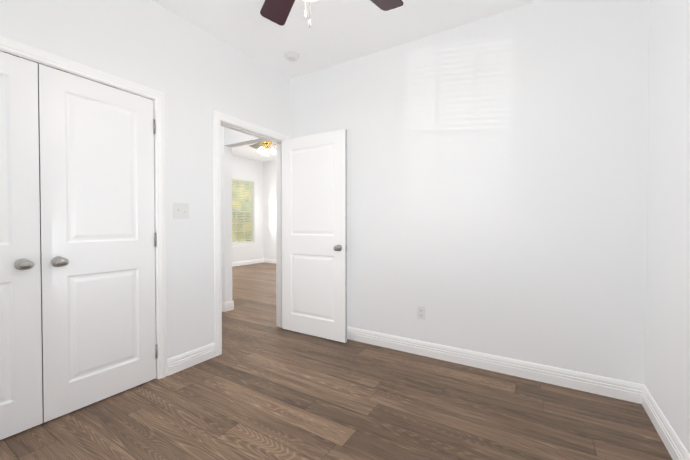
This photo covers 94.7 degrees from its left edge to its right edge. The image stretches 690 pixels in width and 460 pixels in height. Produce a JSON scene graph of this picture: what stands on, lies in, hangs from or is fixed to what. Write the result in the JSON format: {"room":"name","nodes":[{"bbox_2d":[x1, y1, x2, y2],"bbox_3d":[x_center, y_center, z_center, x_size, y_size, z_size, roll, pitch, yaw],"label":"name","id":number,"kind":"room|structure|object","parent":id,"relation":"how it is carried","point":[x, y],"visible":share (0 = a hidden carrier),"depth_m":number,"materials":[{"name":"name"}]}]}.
{"room":"empty bedroom","nodes":[
{"label":"empty bedroom","id":0,"kind":"room"},
{"bbox_2d":[0,0,285,358],"bbox_3d":[-1.403,-0.278,2.398,0.120,2.750,2.662,1,1,32],"label":"wall","id":1,"kind":"structure","parent":0,"point":[187,68],"depth_m":2.47,"materials":[{"name":"white paint"}]},
{"bbox_2d":[0,51,42,439],"bbox_3d":[-1.867,0.085,1.515,0.104,2.034,0.626,1,1,32],"label":"closet door leaf","id":2,"kind":"structure","parent":1,"relation":"in","point":[21,406],"depth_m":1.72,"materials":[{"name":"white paint"}]},
{"bbox_2d":[0,36,166,378],"bbox_3d":[-1.756,0.049,1.817,0.138,2.114,1.392,1,1,32],"label":"trim","id":3,"kind":"structure","parent":1,"relation":"attached to","point":[23,51],"depth_m":2.32,"materials":[{"name":"white paint"}]},
{"bbox_2d":[38,64,156,422],"bbox_3d":[-1.535,0.077,2.051,0.104,2.034,0.626,1,1,32],"label":"closet door leaf","id":4,"kind":"structure","parent":1,"relation":"in","point":[97,218],"depth_m":2.01,"materials":[{"name":"white paint"}]},
{"bbox_2d":[173,203,188,217],"bbox_3d":[-1.273,-0.151,2.477,0.021,0.118,0.125,1,1,32],"label":"light switch","id":5,"kind":"object","parent":1,"relation":"attached to","point":[180,210],"visible":1,"depth_m":2.47,"materials":[{"name":"white plastic"}]},
{"bbox_2d":[167,342,215,375],"bbox_3d":[-1.230,1.034,2.569,0.015,0.121,0.415,1,1,32],"label":"baseboard","id":6,"kind":"structure","parent":1,"relation":"attached to","point":[175,364],"depth_m":2.55,"materials":[{"name":"white paint"}]},
{"bbox_2d":[213,110,288,355],"bbox_3d":[-0.927,0.027,3.171,0.155,2.116,0.954,1,1,32],"label":"door frame","id":7,"kind":"structure","parent":1,"relation":"attached to","point":[229,122],"depth_m":2.81,"materials":[{"name":"white paint"}]},
{"bbox_2d":[232,155,263,261],"bbox_3d":[-2.834,-0.581,9.201,0.120,3.150,1.390,1,1,32],"label":"wall","id":8,"kind":"structure","parent":0,"point":[258,209],"depth_m":9.37,"materials":[{"name":"white paint"}]},
{"bbox_2d":[232,178,255,246],"bbox_3d":[-2.942,-0.490,8.992,0.142,1.905,0.950,1,1,32],"label":"room window","id":9,"kind":"structure","parent":8,"relation":"in","point":[241,212],"depth_m":9.03,"materials":[{"name":"white plastic"}]},
{"bbox_2d":[232,258,263,266],"bbox_3d":[-3.556,0.953,7.930,0.016,0.121,4.070,1,1,32],"label":"baseboard","id":10,"kind":"structure","parent":8,"relation":"attached to","point":[247,262],"depth_m":9.13,"materials":[{"name":"white paint"}]},
{"bbox_2d":[232,142,275,161],"bbox_3d":[-1.517,-2.067,6.633,4.800,0.100,4.090,1,1,32],"label":"ceiling","id":11,"kind":"structure","parent":0,"point":[246,151],"depth_m":8.50,"materials":[{"name":"white paint"}]},
{"bbox_2d":[249,141,275,155],"bbox_3d":[-1.470,-1.720,6.058,1.174,0.577,1.132,1,1,32],"label":"ceiling fan","id":12,"kind":"object","parent":11,"relation":"hanging from","point":[266,144],"visible":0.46,"depth_m":6.00,"materials":[{"name":"white glass"}]},
{"bbox_2d":[263,160,275,258],"bbox_3d":[-0.358,-0.569,8.414,4.920,3.150,0.120,1,1,32],"label":"wall","id":13,"kind":"structure","parent":0,"point":[269,204],"depth_m":9.52,"materials":[{"name":"white paint"}]},
{"bbox_2d":[264,259,275,263],"bbox_3d":[-0.444,0.946,8.411,4.800,0.121,0.015,1,1,32],"label":"baseboard","id":14,"kind":"structure","parent":13,"relation":"attached to","point":[265,260],"depth_m":9.51,"materials":[{"name":"white paint"}]},
{"bbox_2d":[285,77,289,139],"bbox_3d":[-0.685,-0.296,3.558,0.120,2.750,0.068,1,1,32],"label":"wall","id":15,"kind":"structure","parent":0,"point":[287,86],"depth_m":3.51,"materials":[{"name":"white paint"}]},
{"bbox_2d":[282,129,346,342],"bbox_3d":[-0.334,0.059,3.245,0.816,2.030,0.172,1,1,32],"label":"door","id":16,"kind":"structure","parent":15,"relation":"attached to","point":[314,235],"depth_m":3.20,"materials":[{"name":"white paint"}]},
{"bbox_2d":[0,262,672,459],"bbox_3d":[-1.074,1.114,4.584,8.000,0.100,7.430,1,1,32],"label":"floor","id":17,"kind":"structure","parent":0,"point":[263,386],"depth_m":1.91,"materials":[{"name":"brown wood"}]},
{"bbox_2d":[152,0,539,79],"bbox_3d":[-0.790,-1.694,1.819,4.650,0.100,3.100,1,1,32],"label":"ceiling","id":18,"kind":"structure","parent":0,"point":[339,32],"depth_m":2.56,"materials":[{"name":"white paint"}]},
{"bbox_2d":[285,52,298,61],"bbox_3d":[-0.504,-1.644,3.031,0.132,0.038,0.132,1,1,32],"label":"smoke detector","id":19,"kind":"object","parent":18,"relation":"attached to","point":[292,56],"visible":1,"depth_m":3.00,"materials":[{"name":"white plastic"}]},
{"bbox_2d":[260,0,402,27],"bbox_3d":[-0.133,-1.266,1.446,1.266,0.745,1.293,1,1,32],"label":"ceiling fan","id":20,"kind":"object","parent":18,"relation":"hanging from","point":[276,11],"visible":1,"depth_m":1.92,"materials":[{"name":"brown wood"}]},
{"bbox_2d":[221,0,649,384],"bbox_3d":[-1.366,-0.504,4.088,8.000,3.150,0.120,1,1,32],"label":"wall","id":21,"kind":"structure","parent":0,"point":[497,171],"depth_m":2.43,"materials":[{"name":"white paint"}]},
{"bbox_2d":[222,302,227,311],"bbox_3d":[-1.688,1.009,4.241,0.296,0.121,0.036,1,1,32],"label":"baseboard","id":22,"kind":"structure","parent":21,"relation":"attached to","point":[224,304],"depth_m":4.17,"materials":[{"name":"white paint"}]},
{"bbox_2d":[228,300,233,309],"bbox_3d":[-3.050,0.994,5.233,3.656,0.121,0.015,1,1,32],"label":"baseboard","id":23,"kind":"structure","parent":21,"relation":"attached to","point":[228,306],"depth_m":4.24,"materials":[{"name":"white paint"}]},
{"bbox_2d":[417,306,424,319],"bbox_3d":[0.666,0.721,2.772,0.070,0.115,0.009,1,1,32],"label":"wall outlet","id":24,"kind":"object","parent":21,"relation":"attached to","point":[420,312],"visible":1,"depth_m":2.77,"materials":[{"name":"white plastic"}]},
{"bbox_2d":[347,326,638,402],"bbox_3d":[0.629,1.031,2.794,2.940,0.121,0.018,1,1,32],"label":"baseboard","id":25,"kind":"structure","parent":21,"relation":"attached to","point":[626,391],"depth_m":2.41,"materials":[{"name":"white paint"}]},
{"bbox_2d":[645,0,689,453],"bbox_3d":[1.742,-0.267,1.626,0.120,2.750,0.800,1,1,32],"label":"wall","id":26,"kind":"structure","parent":0,"point":[667,352],"depth_m":1.65,"materials":[{"name":"white paint"}]},
{"bbox_2d":[639,384,689,459],"bbox_3d":[1.110,1.061,0.755,0.015,0.121,2.980,1,1,32],"label":"baseboard","id":27,"kind":"structure","parent":26,"relation":"attached to","point":[670,439],"depth_m":1.67,"materials":[{"name":"white paint"}]},
{"label":"outside","id":28,"kind":"structure","parent":0,"visible":0},
{"bbox_2d":[232,181,250,242],"bbox_3d":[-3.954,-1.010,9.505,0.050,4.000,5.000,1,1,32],"label":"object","id":29,"kind":"structure","parent":28,"point":[239,214],"depth_m":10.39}
]}

